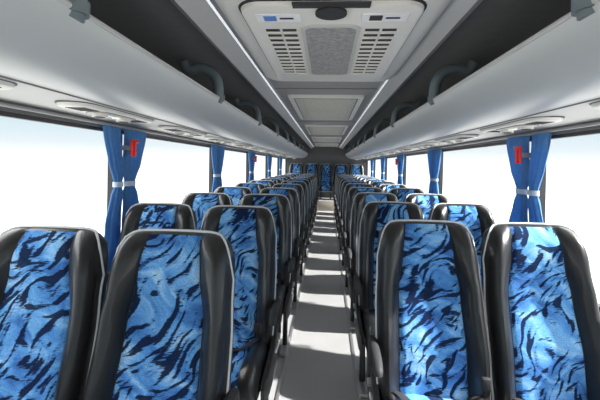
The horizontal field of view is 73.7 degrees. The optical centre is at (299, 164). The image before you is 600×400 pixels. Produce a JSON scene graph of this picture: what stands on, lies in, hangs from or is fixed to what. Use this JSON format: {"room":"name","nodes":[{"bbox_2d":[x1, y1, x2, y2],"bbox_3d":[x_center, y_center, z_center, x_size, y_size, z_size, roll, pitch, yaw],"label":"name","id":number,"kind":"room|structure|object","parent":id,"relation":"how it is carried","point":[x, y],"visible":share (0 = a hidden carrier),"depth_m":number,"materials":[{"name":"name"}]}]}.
{"room":"vehicle interior","nodes":[
{"label":"vehicle interior","id":0,"kind":"room"},
{"bbox_2d":[0,100,287,286],"bbox_3d":[-0.933,0.332,5.826,0.110,2.000,14.700,1,0,4],"label":"wall","id":1,"kind":"structure","parent":0,"point":[6,109],"depth_m":2.26,"materials":[{"name":"plastic"}]},
{"bbox_2d":[0,110,112,210],"bbox_3d":[-1.294,0.203,0.518,0.030,0.845,3.910,1,0,4],"label":"window","id":2,"kind":"structure","parent":1,"relation":"in","point":[2,113],"depth_m":1.98,"materials":[{"name":"rubber"}]},
{"bbox_2d":[122,139,138,156],"bbox_3d":[-1.062,-0.106,2.467,0.118,0.106,0.056,1,0,4],"label":"hammer","id":3,"kind":"object","parent":1,"relation":"attached to","point":[132,147],"visible":0.87,"depth_m":2.46,"materials":[{"name":"red plastic"}]},
{"bbox_2d":[0,102,285,157],"bbox_3d":[-0.868,-0.230,5.822,0.016,0.016,14.500,1,0,4],"label":"rail","id":4,"kind":"object","parent":1,"relation":"attached to","point":[2,104],"visible":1,"depth_m":2.15,"materials":[{"name":"grey plastic"}]},
{"bbox_2d":[103,125,145,270],"bbox_3d":[-1.099,0.192,2.519,0.057,0.833,0.537,1,0,4],"label":"curtain","id":5,"kind":"object","parent":4,"relation":"hanging from","point":[127,167],"visible":0.7,"depth_m":2.40,"materials":[{"name":"blue fabric"}]},
{"bbox_2d":[211,145,224,191],"bbox_3d":[-0.955,0.195,4.644,0.057,0.833,0.537,1,0,4],"label":"curtain","id":6,"kind":"object","parent":4,"relation":"hanging from","point":[217,152],"visible":0.62,"depth_m":4.53,"materials":[{"name":"blue fabric"}]},
{"bbox_2d":[248,151,255,182],"bbox_3d":[-0.814,0.198,6.740,0.057,0.833,0.537,1,0,4],"label":"curtain","id":7,"kind":"object","parent":4,"relation":"hanging from","point":[251,155],"visible":0.6,"depth_m":6.61,"materials":[{"name":"blue fabric"}]},
{"bbox_2d":[267,155,271,177],"bbox_3d":[-0.672,0.201,8.835,0.057,0.833,0.537,1,0,4],"label":"curtain","id":8,"kind":"object","parent":4,"relation":"hanging from","point":[269,157],"visible":0.66,"depth_m":8.70,"materials":[{"name":"blue fabric"}]},
{"bbox_2d":[279,157,282,174],"bbox_3d":[-0.531,0.203,10.930,0.057,0.833,0.537,1,0,4],"label":"curtain","id":9,"kind":"object","parent":4,"relation":"hanging from","point":[280,158],"visible":0.58,"depth_m":10.79,"materials":[{"name":"blue fabric"}]},
{"bbox_2d":[0,0,307,157],"bbox_3d":[-0.540,-0.417,5.875,0.690,0.377,14.250,1,0,4],"label":"luggage rack","id":10,"kind":"object","parent":1,"relation":"attached to","point":[53,50],"visible":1,"depth_m":1.32,"materials":[{"name":"plastic"}]},
{"bbox_2d":[0,79,16,89],"bbox_3d":[-0.915,-0.222,0.884,0.150,0.034,0.660,1,0,4],"label":"panel","id":11,"kind":"object","parent":10,"relation":"attached to","point":[4,84],"visible":1,"depth_m":1.14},
{"bbox_2d":[54,101,153,122],"bbox_3d":[-0.853,-0.221,1.817,0.150,0.034,0.660,1,0,4],"label":"panel","id":12,"kind":"object","parent":10,"relation":"attached to","point":[97,111],"visible":1,"depth_m":1.69,"materials":[{"name":"white plastic"}]},
{"bbox_2d":[158,126,206,136],"bbox_3d":[-0.789,-0.220,2.750,0.150,0.034,0.660,1,0,4],"label":"panel","id":13,"kind":"object","parent":10,"relation":"attached to","point":[187,132],"visible":1,"depth_m":2.62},
{"bbox_2d":[204,137,235,143],"bbox_3d":[-0.727,-0.218,3.683,0.150,0.034,0.660,1,0,4],"label":"panel","id":14,"kind":"object","parent":10,"relation":"attached to","point":[215,139],"visible":1,"depth_m":3.55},
{"bbox_2d":[231,143,252,147],"bbox_3d":[-0.664,-0.217,4.615,0.150,0.034,0.660,1,0,4],"label":"panel","id":15,"kind":"object","parent":10,"relation":"attached to","point":[242,145],"visible":0.98,"depth_m":4.47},
{"bbox_2d":[248,147,264,150],"bbox_3d":[-0.601,-0.216,5.548,0.150,0.034,0.660,1,0,4],"label":"panel","id":16,"kind":"object","parent":10,"relation":"attached to","point":[253,148],"visible":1,"depth_m":5.32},
{"bbox_2d":[122,131,212,191],"bbox_3d":[-1.089,0.207,3.566,0.030,0.845,2.060,1,0,4],"label":"window","id":17,"kind":"structure","parent":1,"relation":"in","point":[147,136],"depth_m":3.88,"materials":[{"name":"rubber"}]},
{"bbox_2d":[225,148,248,182],"bbox_3d":[-0.946,0.209,5.676,0.030,0.845,2.030,1,0,4],"label":"window","id":18,"kind":"structure","parent":1,"relation":"in","point":[225,148],"depth_m":6.67,"materials":[{"name":"rubber"}]},
{"bbox_2d":[255,154,266,177],"bbox_3d":[-0.805,0.212,7.772,0.030,0.845,2.030,1,0,4],"label":"window","id":19,"kind":"structure","parent":1,"relation":"in","point":[255,154],"depth_m":8.76,"materials":[{"name":"rubber"}]},
{"bbox_2d":[258,211,369,399],"bbox_3d":[0.338,1.407,5.738,2.700,0.100,14.700,1,0,4],"label":"floor","id":20,"kind":"structure","parent":0,"point":[319,365],"depth_m":3.15,"materials":[{"name":"plastic"}]},
{"bbox_2d":[0,225,108,399],"bbox_3d":[-0.952,0.779,1.238,0.478,1.105,0.664,1,0,4],"label":"passenger seat","id":21,"kind":"object","parent":20,"relation":"on","point":[53,278],"visible":0.98,"depth_m":1.39,"materials":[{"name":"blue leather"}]},
{"bbox_2d":[118,202,196,245],"bbox_3d":[-0.865,0.781,2.169,0.478,1.105,0.664,1,0,4],"label":"passenger seat","id":22,"kind":"object","parent":20,"relation":"on","point":[144,215],"visible":0.23,"depth_m":2.36,"materials":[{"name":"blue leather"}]},
{"bbox_2d":[83,229,238,399],"bbox_3d":[-0.462,0.789,1.205,0.512,1.105,0.664,1,0,4],"label":"passenger seat","id":23,"kind":"object","parent":20,"relation":"on","point":[165,331],"visible":1,"depth_m":1.35,"materials":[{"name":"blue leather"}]},
{"bbox_2d":[182,192,232,229],"bbox_3d":[-0.802,0.782,3.102,0.478,1.105,0.664,1,0,4],"label":"passenger seat","id":24,"kind":"object","parent":20,"relation":"on","point":[200,202],"visible":0.17,"depth_m":3.30,"materials":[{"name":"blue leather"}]},
{"bbox_2d":[214,186,252,204],"bbox_3d":[-0.739,0.783,4.035,0.478,1.105,0.664,1,0,4],"label":"passenger seat","id":25,"kind":"object","parent":20,"relation":"on","point":[236,194],"visible":0.15,"depth_m":4.24,"materials":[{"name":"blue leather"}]},
{"bbox_2d":[201,205,280,399],"bbox_3d":[-0.364,0.791,2.095,0.512,1.105,0.664,1,0,4],"label":"passenger seat","id":26,"kind":"object","parent":20,"relation":"on","point":[251,231],"visible":0.62,"depth_m":2.18,"materials":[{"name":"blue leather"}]},
{"bbox_2d":[235,183,265,193],"bbox_3d":[-0.676,0.785,4.968,0.478,1.105,0.664,1,0,4],"label":"passenger seat","id":27,"kind":"object","parent":20,"relation":"on","point":[255,188],"visible":0.08,"depth_m":5.18,"materials":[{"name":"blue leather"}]},
{"bbox_2d":[249,180,274,187],"bbox_3d":[-0.613,0.786,5.901,0.478,1.105,0.664,1,0,4],"label":"passenger seat","id":28,"kind":"object","parent":20,"relation":"on","point":[267,183],"visible":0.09,"depth_m":6.12,"materials":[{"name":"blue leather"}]},
{"bbox_2d":[239,194,294,356],"bbox_3d":[-0.298,0.792,3.068,0.512,1.105,0.664,1,0,4],"label":"passenger seat","id":29,"kind":"object","parent":20,"relation":"on","point":[279,205],"visible":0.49,"depth_m":3.15,"materials":[{"name":"black leather"}]},
{"bbox_2d":[260,178,281,183],"bbox_3d":[-0.550,0.787,6.833,0.478,1.105,0.664,1,0,4],"label":"passenger seat","id":30,"kind":"object","parent":20,"relation":"on","point":[275,180],"visible":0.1,"depth_m":7.06,"materials":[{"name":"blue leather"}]},
{"bbox_2d":[268,177,286,181],"bbox_3d":[-0.487,0.788,7.766,0.478,1.105,0.664,1,0,4],"label":"passenger seat","id":31,"kind":"object","parent":20,"relation":"on","point":[282,179],"visible":0.09,"depth_m":7.99,"materials":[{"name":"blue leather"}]},
{"bbox_2d":[259,187,302,308],"bbox_3d":[-0.235,0.793,4.001,0.512,1.105,0.664,1,0,4],"label":"passenger seat","id":32,"kind":"object","parent":20,"relation":"on","point":[291,194],"visible":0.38,"depth_m":4.10,"materials":[{"name":"black leather"}]},
{"bbox_2d":[273,184,306,280],"bbox_3d":[-0.172,0.794,4.934,0.512,1.105,0.664,1,0,4],"label":"passenger seat","id":33,"kind":"object","parent":20,"relation":"on","point":[303,226],"visible":0.27,"depth_m":5.04,"materials":[{"name":"black leather"}]},
{"bbox_2d":[281,181,309,260],"bbox_3d":[-0.110,0.795,5.867,0.512,1.105,0.664,1,0,4],"label":"passenger seat","id":34,"kind":"object","parent":20,"relation":"on","point":[303,184],"visible":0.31,"depth_m":5.98,"materials":[{"name":"black leather"}]},
{"bbox_2d":[275,210,317,399],"bbox_3d":[0.065,1.347,5.206,0.022,0.008,13.400,1,0,4],"label":"trim","id":35,"kind":"structure","parent":20,"relation":"on","point":[300,289],"depth_m":3.15,"materials":[{"name":"metal"}]},
{"bbox_2d":[287,179,311,247],"bbox_3d":[-0.046,0.797,6.799,0.512,1.105,0.664,1,0,4],"label":"passenger seat","id":36,"kind":"object","parent":20,"relation":"on","point":[306,181],"visible":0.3,"depth_m":6.92,"materials":[{"name":"black leather"}]},
{"bbox_2d":[292,177,313,236],"bbox_3d":[0.016,0.798,7.732,0.512,1.105,0.664,1,0,4],"label":"passenger seat","id":37,"kind":"object","parent":20,"relation":"on","point":[308,179],"visible":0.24,"depth_m":7.86,"materials":[{"name":"black leather"}]},
{"bbox_2d":[297,176,315,229],"bbox_3d":[0.079,0.799,8.665,0.512,1.105,0.664,1,0,4],"label":"passenger seat","id":38,"kind":"object","parent":20,"relation":"on","point":[310,177],"visible":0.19,"depth_m":8.79,"materials":[{"name":"black leather"}]},
{"bbox_2d":[299,175,316,222],"bbox_3d":[0.142,0.800,9.598,0.512,1.105,0.664,1,0,4],"label":"passenger seat","id":39,"kind":"object","parent":20,"relation":"on","point":[313,177],"visible":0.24,"depth_m":9.68,"materials":[{"name":"black leather"}]},
{"bbox_2d":[302,174,317,217],"bbox_3d":[0.205,0.801,10.531,0.512,1.105,0.664,1,0,4],"label":"passenger seat","id":40,"kind":"object","parent":20,"relation":"on","point":[302,174],"visible":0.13,"depth_m":10.62,"materials":[{"name":"black leather"}]},
{"bbox_2d":[313,174,317,212],"bbox_3d":[0.268,0.803,11.464,0.512,1.105,0.664,1,0,4],"label":"passenger seat","id":41,"kind":"object","parent":20,"relation":"on","point":[313,174],"visible":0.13,"depth_m":11.55,"materials":[{"name":"black leather"}]},
{"bbox_2d":[317,197,333,210],"bbox_3d":[0.798,1.216,12.493,2.540,0.298,1.161,1,0,4],"label":"platform","id":42,"kind":"object","parent":20,"relation":"on","point":[325,204],"visible":0.13,"depth_m":11.92,"materials":[{"name":"plastic"}]},
{"bbox_2d":[289,163,303,174],"bbox_3d":[-0.133,0.495,12.508,0.478,1.105,0.664,1,0,4],"label":"passenger seat","id":43,"kind":"object","parent":42,"relation":"on","point":[298,168],"visible":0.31,"depth_m":12.69,"materials":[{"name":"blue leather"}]},
{"bbox_2d":[304,163,318,189],"bbox_3d":[0.338,0.504,12.477,0.478,1.105,0.664,1,0,4],"label":"passenger seat","id":44,"kind":"object","parent":42,"relation":"on","point":[309,168],"visible":0.42,"depth_m":12.65,"materials":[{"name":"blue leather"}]},
{"bbox_2d":[318,164,333,199],"bbox_3d":[0.808,0.513,12.445,0.478,1.105,0.664,1,0,4],"label":"passenger seat","id":45,"kind":"object","parent":42,"relation":"on","point":[326,174],"visible":1,"depth_m":12.53,"materials":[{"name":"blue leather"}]},
{"bbox_2d":[333,164,348,189],"bbox_3d":[1.279,0.522,12.413,0.478,1.105,0.664,1,0,4],"label":"passenger seat","id":46,"kind":"object","parent":42,"relation":"on","point":[338,168],"visible":0.39,"depth_m":12.58,"materials":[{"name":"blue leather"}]},
{"bbox_2d":[349,164,363,176],"bbox_3d":[1.750,0.531,12.381,0.478,1.105,0.664,1,0,4],"label":"passenger seat","id":47,"kind":"object","parent":42,"relation":"on","point":[354,169],"visible":0.32,"depth_m":12.56,"materials":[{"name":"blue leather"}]},
{"bbox_2d":[333,174,345,214],"bbox_3d":[1.182,0.820,11.136,0.512,1.105,0.664,1,0,4],"label":"passenger seat","id":48,"kind":"object","parent":20,"relation":"on","point":[338,174],"visible":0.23,"depth_m":11.31,"materials":[{"name":"black leather"}]},
{"bbox_2d":[334,175,349,219],"bbox_3d":[1.118,0.819,10.184,0.512,1.105,0.664,1,0,4],"label":"passenger seat","id":49,"kind":"object","parent":20,"relation":"on","point":[338,175],"visible":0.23,"depth_m":10.34,"materials":[{"name":"black leather"}]},
{"bbox_2d":[335,176,353,225],"bbox_3d":[1.054,0.818,9.231,0.512,1.105,0.664,1,0,4],"label":"passenger seat","id":50,"kind":"object","parent":20,"relation":"on","point":[339,177],"visible":0.2,"depth_m":9.40,"materials":[{"name":"black leather"}]},
{"bbox_2d":[335,177,356,232],"bbox_3d":[0.989,0.817,8.278,0.512,1.105,0.664,1,0,4],"label":"passenger seat","id":51,"kind":"object","parent":20,"relation":"on","point":[340,179],"visible":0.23,"depth_m":8.45,"materials":[{"name":"black leather"}]},
{"bbox_2d":[333,211,361,399],"bbox_3d":[0.540,1.357,5.174,0.022,0.008,13.400,1,0,4],"label":"trim","id":52,"kind":"structure","parent":20,"relation":"on","point":[345,296],"depth_m":3.21,"materials":[{"name":"metal"}]},
{"bbox_2d":[336,179,360,241],"bbox_3d":[0.925,0.815,7.325,0.512,1.105,0.664,1,0,4],"label":"passenger seat","id":53,"kind":"object","parent":20,"relation":"on","point":[342,180],"visible":0.19,"depth_m":7.48,"materials":[{"name":"black leather"}]},
{"bbox_2d":[338,181,365,253],"bbox_3d":[0.861,0.814,6.372,0.512,1.105,0.664,1,0,4],"label":"passenger seat","id":54,"kind":"object","parent":20,"relation":"on","point":[344,183],"visible":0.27,"depth_m":6.52,"materials":[{"name":"black leather"}]},
{"bbox_2d":[340,183,372,269],"bbox_3d":[0.796,0.813,5.419,0.512,1.105,0.664,1,0,4],"label":"passenger seat","id":55,"kind":"object","parent":20,"relation":"on","point":[349,186],"visible":0.17,"depth_m":5.57,"materials":[{"name":"black leather"}]},
{"bbox_2d":[342,187,382,293],"bbox_3d":[0.732,0.812,4.467,0.512,1.105,0.664,1,0,4],"label":"passenger seat","id":56,"kind":"object","parent":20,"relation":"on","point":[353,191],"visible":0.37,"depth_m":4.60,"materials":[{"name":"black leather"}]},
{"bbox_2d":[361,178,379,181],"bbox_3d":[1.478,0.826,8.245,0.478,1.105,0.664,1,0,4],"label":"passenger seat","id":57,"kind":"object","parent":20,"relation":"on","point":[363,179],"visible":0.11,"depth_m":8.48,"materials":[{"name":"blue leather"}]},
{"bbox_2d":[346,192,397,330],"bbox_3d":[0.668,0.810,3.514,0.512,1.105,0.664,1,0,4],"label":"passenger seat","id":58,"kind":"object","parent":20,"relation":"on","point":[360,200],"visible":0.27,"depth_m":3.64,"materials":[{"name":"black leather"}]},
{"bbox_2d":[366,179,386,183],"bbox_3d":[1.414,0.825,7.292,0.478,1.105,0.664,1,0,4],"label":"passenger seat","id":59,"kind":"object","parent":20,"relation":"on","point":[370,181],"visible":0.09,"depth_m":7.53,"materials":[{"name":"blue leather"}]},
{"bbox_2d":[371,181,394,187],"bbox_3d":[1.349,0.824,6.339,0.478,1.105,0.664,1,0,4],"label":"passenger seat","id":60,"kind":"object","parent":20,"relation":"on","point":[377,184],"visible":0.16,"depth_m":6.57,"materials":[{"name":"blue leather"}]},
{"bbox_2d":[353,201,423,397],"bbox_3d":[0.604,0.809,2.561,0.512,1.105,0.664,1,0,4],"label":"passenger seat","id":61,"kind":"object","parent":20,"relation":"on","point":[375,215],"visible":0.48,"depth_m":2.67,"materials":[{"name":"black leather"}]},
{"bbox_2d":[378,184,406,192],"bbox_3d":[1.285,0.822,5.386,0.478,1.105,0.664,1,0,4],"label":"passenger seat","id":62,"kind":"object","parent":20,"relation":"on","point":[386,188],"visible":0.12,"depth_m":5.61,"materials":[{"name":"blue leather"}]},
{"bbox_2d":[388,188,424,201],"bbox_3d":[1.221,0.821,4.434,0.478,1.105,0.664,1,0,4],"label":"passenger seat","id":63,"kind":"object","parent":20,"relation":"on","point":[400,193],"visible":0.13,"depth_m":4.65,"materials":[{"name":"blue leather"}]},
{"bbox_2d":[403,193,449,219],"bbox_3d":[1.157,0.820,3.481,0.478,1.105,0.664,1,0,4],"label":"passenger seat","id":64,"kind":"object","parent":20,"relation":"on","point":[426,202],"visible":0.14,"depth_m":3.68,"materials":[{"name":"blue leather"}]},
{"bbox_2d":[367,219,490,399],"bbox_3d":[0.539,0.808,1.608,0.512,1.105,0.664,1,0,4],"label":"passenger seat","id":65,"kind":"object","parent":20,"relation":"on","point":[430,340],"visible":1,"depth_m":1.72,"materials":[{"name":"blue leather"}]},
{"bbox_2d":[429,203,494,285],"bbox_3d":[1.092,0.819,2.528,0.478,1.105,0.664,1,0,4],"label":"passenger seat","id":66,"kind":"object","parent":20,"relation":"on","point":[477,218],"visible":0.2,"depth_m":2.72,"materials":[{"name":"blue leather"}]},
{"bbox_2d":[481,222,599,399],"bbox_3d":[1.028,0.817,1.575,0.478,1.105,0.664,1,0,4],"label":"passenger seat","id":67,"kind":"object","parent":20,"relation":"on","point":[542,314],"visible":0.99,"depth_m":1.70,"materials":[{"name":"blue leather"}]},
{"bbox_2d":[287,147,365,197],"bbox_3d":[0.856,0.366,13.112,2.700,2.000,0.080,1,0,4],"label":"wall","id":68,"kind":"structure","parent":0,"point":[316,155],"depth_m":13.07,"materials":[{"name":"grey plastic"}]},
{"bbox_2d":[88,0,570,148],"bbox_3d":[0.377,-0.595,5.738,2.650,0.115,14.700,1,0,4],"label":"ceiling","id":69,"kind":"structure","parent":0,"point":[173,31],"depth_m":2.02,"materials":[{"name":"grey plastic"}]},
{"bbox_2d":[287,95,364,119],"bbox_3d":[0.276,-0.581,4.242,0.660,0.028,1.700,1,0,4],"label":"roof hatch","id":70,"kind":"object","parent":69,"relation":"attached to","point":[307,107],"visible":1,"depth_m":3.88,"materials":[{"name":"white plastic"}]},
{"bbox_2d":[304,125,347,134],"bbox_3d":[0.444,-0.578,6.736,0.660,0.028,1.600,1,0,4],"label":"roof hatch","id":71,"kind":"object","parent":69,"relation":"attached to","point":[312,129],"visible":0.99,"depth_m":6.40,"materials":[{"name":"white plastic"}]},
{"bbox_2d":[311,137,341,141],"bbox_3d":[0.609,-0.575,9.181,0.660,0.028,1.500,1,0,4],"label":"roof hatch","id":72,"kind":"object","parent":69,"relation":"attached to","point":[315,139],"visible":1,"depth_m":8.81,"materials":[{"name":"white plastic"}]},
{"bbox_2d":[315,143,338,146],"bbox_3d":[0.770,-0.572,11.575,0.660,0.028,1.400,1,0,4],"label":"roof hatch","id":73,"kind":"object","parent":69,"relation":"attached to","point":[316,144],"visible":1,"depth_m":11.39,"materials":[{"name":"grey plastic"}]},
{"bbox_2d":[215,0,450,81],"bbox_3d":[0.144,-0.559,1.910,0.830,0.077,1.540,1,0,4],"label":"air conditioning unit","id":74,"kind":"object","parent":69,"relation":"attached to","point":[289,40],"visible":1,"depth_m":1.62,"materials":[{"name":"white plastic"}]},
{"bbox_2d":[366,120,599,222],"bbox_3d":[1.650,0.382,5.651,0.110,2.000,14.700,1,0,4],"label":"wall","id":75,"kind":"structure","parent":0,"point":[597,126],"depth_m":2.88,"materials":[{"name":"plastic"}]},
{"bbox_2d":[385,156,396,179],"bbox_3d":[1.796,0.262,7.696,0.030,0.845,2.030,1,0,4],"label":"window","id":76,"kind":"structure","parent":75,"relation":"in","point":[394,156],"depth_m":8.69,"materials":[{"name":"rubber"}]},
{"bbox_2d":[403,152,426,184],"bbox_3d":[1.654,0.259,5.601,0.030,0.845,2.030,1,0,4],"label":"window","id":77,"kind":"structure","parent":75,"relation":"in","point":[404,169],"depth_m":6.59,"materials":[{"name":"glass"}]},
{"bbox_2d":[345,0,599,158],"bbox_3d":[1.296,-0.382,5.751,0.690,0.377,14.250,1,0,4],"label":"luggage rack","id":78,"kind":"object","parent":75,"relation":"attached to","point":[555,71],"visible":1,"depth_m":1.48,"materials":[{"name":"plastic"}]},
{"bbox_2d":[384,151,399,153],"bbox_3d":[1.330,-0.179,5.799,0.150,0.034,0.660,1,0,4],"label":"panel","id":79,"kind":"object","parent":78,"relation":"attached to","point":[388,152],"visible":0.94,"depth_m":5.66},
{"bbox_2d":[395,147,414,151],"bbox_3d":[1.266,-0.180,4.846,0.150,0.034,0.660,1,0,4],"label":"panel","id":80,"kind":"object","parent":78,"relation":"attached to","point":[405,149],"visible":0.97,"depth_m":4.72,"materials":[{"name":"grey plastic"}]},
{"bbox_2d":[411,143,438,148],"bbox_3d":[1.202,-0.181,3.893,0.150,0.034,0.660,1,0,4],"label":"panel","id":81,"kind":"object","parent":78,"relation":"attached to","point":[421,145],"visible":0.98,"depth_m":3.76,"materials":[{"name":"grey plastic"}]},
{"bbox_2d":[435,134,478,142],"bbox_3d":[1.137,-0.183,2.940,0.150,0.034,0.660,1,0,4],"label":"panel","id":82,"kind":"object","parent":78,"relation":"attached to","point":[456,138],"visible":1,"depth_m":2.81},
{"bbox_2d":[480,116,564,132],"bbox_3d":[1.073,-0.184,1.988,0.150,0.034,0.660,1,0,4],"label":"panel","id":83,"kind":"object","parent":78,"relation":"attached to","point":[527,123],"visible":1,"depth_m":1.86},
{"bbox_2d":[589,101,599,108],"bbox_3d":[1.009,-0.185,1.035,0.150,0.034,0.660,1,0,4],"label":"panel","id":84,"kind":"object","parent":78,"relation":"attached to","point":[596,105],"visible":1,"depth_m":1.30,"materials":[{"name":"white plastic"}]},
{"bbox_2d":[365,122,599,159],"bbox_3d":[1.606,-0.182,5.655,0.016,0.016,14.500,1,0,4],"label":"rail","id":85,"kind":"object","parent":75,"relation":"attached to","point":[594,123],"visible":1,"depth_m":2.51,"materials":[{"name":"grey plastic"}]},
{"bbox_2d":[370,159,373,176],"bbox_3d":[1.950,0.251,10.863,0.057,0.833,0.537,1,0,4],"label":"curtain","id":86,"kind":"object","parent":85,"relation":"hanging from","point":[371,160],"visible":0.6,"depth_m":10.73,"materials":[{"name":"blue fabric"}]},
{"bbox_2d":[381,157,384,179],"bbox_3d":[1.808,0.248,8.768,0.057,0.833,0.537,1,0,4],"label":"curtain","id":87,"kind":"object","parent":85,"relation":"hanging from","point":[382,158],"visible":0.6,"depth_m":8.63,"materials":[{"name":"blue fabric"}]},
{"bbox_2d":[397,154,403,184],"bbox_3d":[1.667,0.245,6.673,0.057,0.833,0.537,1,0,4],"label":"curtain","id":88,"kind":"object","parent":85,"relation":"hanging from","point":[400,157],"visible":0.55,"depth_m":6.54,"materials":[{"name":"blue fabric"}]},
{"bbox_2d":[427,149,441,193],"bbox_3d":[1.526,0.243,4.577,0.057,0.833,0.537,1,0,4],"label":"curtain","id":89,"kind":"object","parent":85,"relation":"hanging from","point":[434,156],"visible":0.53,"depth_m":4.47,"materials":[{"name":"blue fabric"}]},
{"bbox_2d":[506,133,551,222],"bbox_3d":[1.382,0.240,2.452,0.057,0.833,0.537,1,0,4],"label":"curtain","id":90,"kind":"object","parent":85,"relation":"hanging from","point":[530,172],"visible":0.59,"depth_m":2.39,"materials":[{"name":"blue fabric"}]},
{"bbox_2d":[439,138,531,193],"bbox_3d":[1.512,0.257,3.491,0.030,0.845,2.060,1,0,4],"label":"window","id":91,"kind":"structure","parent":75,"relation":"in","point":[498,143],"depth_m":3.79,"materials":[{"name":"rubber"}]},
{"bbox_2d":[513,146,530,163],"bbox_3d":[1.350,-0.059,2.405,0.118,0.106,0.056,1,0,4],"label":"hammer","id":92,"kind":"object","parent":75,"relation":"attached to","point":[519,155],"visible":0.8,"depth_m":2.39,"materials":[{"name":"red plastic"}]},
{"bbox_2d":[539,129,599,311],"bbox_3d":[1.303,0.253,0.393,0.030,0.845,4.010,1,0,4],"label":"window","id":93,"kind":"structure","parent":75,"relation":"in","point":[596,131],"depth_m":2.22,"materials":[{"name":"glass"}]}
]}

